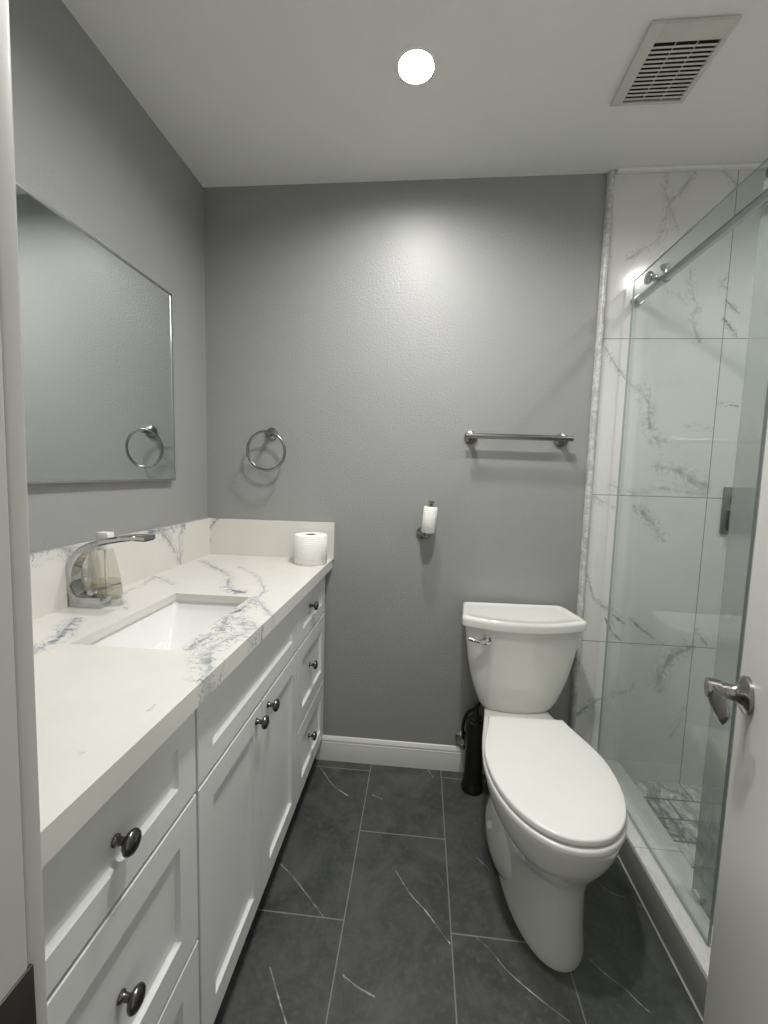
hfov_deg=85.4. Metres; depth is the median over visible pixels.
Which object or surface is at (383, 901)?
floor
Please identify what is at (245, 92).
ceiling
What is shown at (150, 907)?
vanity cabinet
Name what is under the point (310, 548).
toilet paper roll
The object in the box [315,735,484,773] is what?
baseboard
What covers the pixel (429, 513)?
toilet paper roll
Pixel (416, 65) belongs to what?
ceiling light
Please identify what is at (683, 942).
shower curb
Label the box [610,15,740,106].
ceiling vent
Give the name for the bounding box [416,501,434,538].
toilet paper holder
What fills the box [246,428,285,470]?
towel ring
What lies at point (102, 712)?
countertop
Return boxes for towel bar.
[464,431,573,446]
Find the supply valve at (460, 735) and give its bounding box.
[455,701,480,749]
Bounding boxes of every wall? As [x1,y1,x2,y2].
[9,0,207,552]
[204,169,767,787]
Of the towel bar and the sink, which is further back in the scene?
the towel bar
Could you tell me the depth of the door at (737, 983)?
0.66 m
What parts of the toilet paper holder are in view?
arm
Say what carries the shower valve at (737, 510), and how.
attached to the wall at (378, 325)
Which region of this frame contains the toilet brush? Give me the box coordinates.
[461,703,483,795]
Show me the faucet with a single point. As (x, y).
(79, 597)
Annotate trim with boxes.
[0,0,47,1023]
[0,324,36,1023]
[569,169,614,731]
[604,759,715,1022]
[616,162,767,173]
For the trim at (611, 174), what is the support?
attached to the wall at (378, 325)
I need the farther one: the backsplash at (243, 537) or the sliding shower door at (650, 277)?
the backsplash at (243, 537)
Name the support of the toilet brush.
on the floor
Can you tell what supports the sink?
in the countertop
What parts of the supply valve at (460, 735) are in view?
valve handle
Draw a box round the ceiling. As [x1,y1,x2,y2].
[61,0,767,187]
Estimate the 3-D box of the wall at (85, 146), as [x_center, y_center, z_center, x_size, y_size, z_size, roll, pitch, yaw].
[-0.893,-0.029,1.075,0.100,2.490,1.720,2,5,5]
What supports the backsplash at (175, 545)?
attached to the wall at (85, 146)
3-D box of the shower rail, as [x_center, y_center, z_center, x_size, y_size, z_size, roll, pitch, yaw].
[0.897,-0.751,0.840,0.042,0.067,1.515,2,5,5]
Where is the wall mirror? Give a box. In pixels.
[16,182,175,483]
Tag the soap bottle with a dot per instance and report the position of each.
(103, 534)
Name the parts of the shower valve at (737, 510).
handle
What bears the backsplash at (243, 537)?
attached to the wall at (378, 325)
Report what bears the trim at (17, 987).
attached to the wall
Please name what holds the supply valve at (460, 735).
attached to the wall at (378, 325)
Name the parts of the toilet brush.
brush handle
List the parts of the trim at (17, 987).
strike plate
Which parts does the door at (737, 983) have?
lever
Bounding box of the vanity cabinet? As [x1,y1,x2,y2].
[42,576,324,1023]
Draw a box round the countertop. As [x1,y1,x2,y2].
[32,554,332,867]
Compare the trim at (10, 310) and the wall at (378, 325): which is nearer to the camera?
the trim at (10, 310)
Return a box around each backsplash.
[30,518,209,619]
[210,518,334,559]
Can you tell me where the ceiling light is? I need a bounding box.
[395,45,437,86]
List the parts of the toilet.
flush lever, tank, tank lid, seat, lid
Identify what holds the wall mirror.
attached to the wall at (85, 146)
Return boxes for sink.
[88,600,239,649]
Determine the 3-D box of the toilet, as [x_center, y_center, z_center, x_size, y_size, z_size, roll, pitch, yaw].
[0.498,0.795,1.374,0.454,0.769,0.780,2,5,3]
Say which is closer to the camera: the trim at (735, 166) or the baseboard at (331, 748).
the trim at (735, 166)
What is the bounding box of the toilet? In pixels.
[462,602,627,971]
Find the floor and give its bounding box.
[214,758,727,1023]
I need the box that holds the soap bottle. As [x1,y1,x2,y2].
[89,531,123,600]
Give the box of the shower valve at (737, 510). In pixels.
[719,487,760,534]
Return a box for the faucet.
[65,534,154,608]
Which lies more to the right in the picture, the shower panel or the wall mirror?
the shower panel
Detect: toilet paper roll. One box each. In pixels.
[294,532,326,565]
[421,506,437,533]
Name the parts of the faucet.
lever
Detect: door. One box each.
[597,158,767,943]
[703,427,767,1023]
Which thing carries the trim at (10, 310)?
attached to the wall
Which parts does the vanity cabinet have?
drawer, drawer, knob, knob, drawer, door, false drawer, knob, knob, door, drawer, drawer, drawer, knob, knob, knob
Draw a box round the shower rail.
[631,188,767,306]

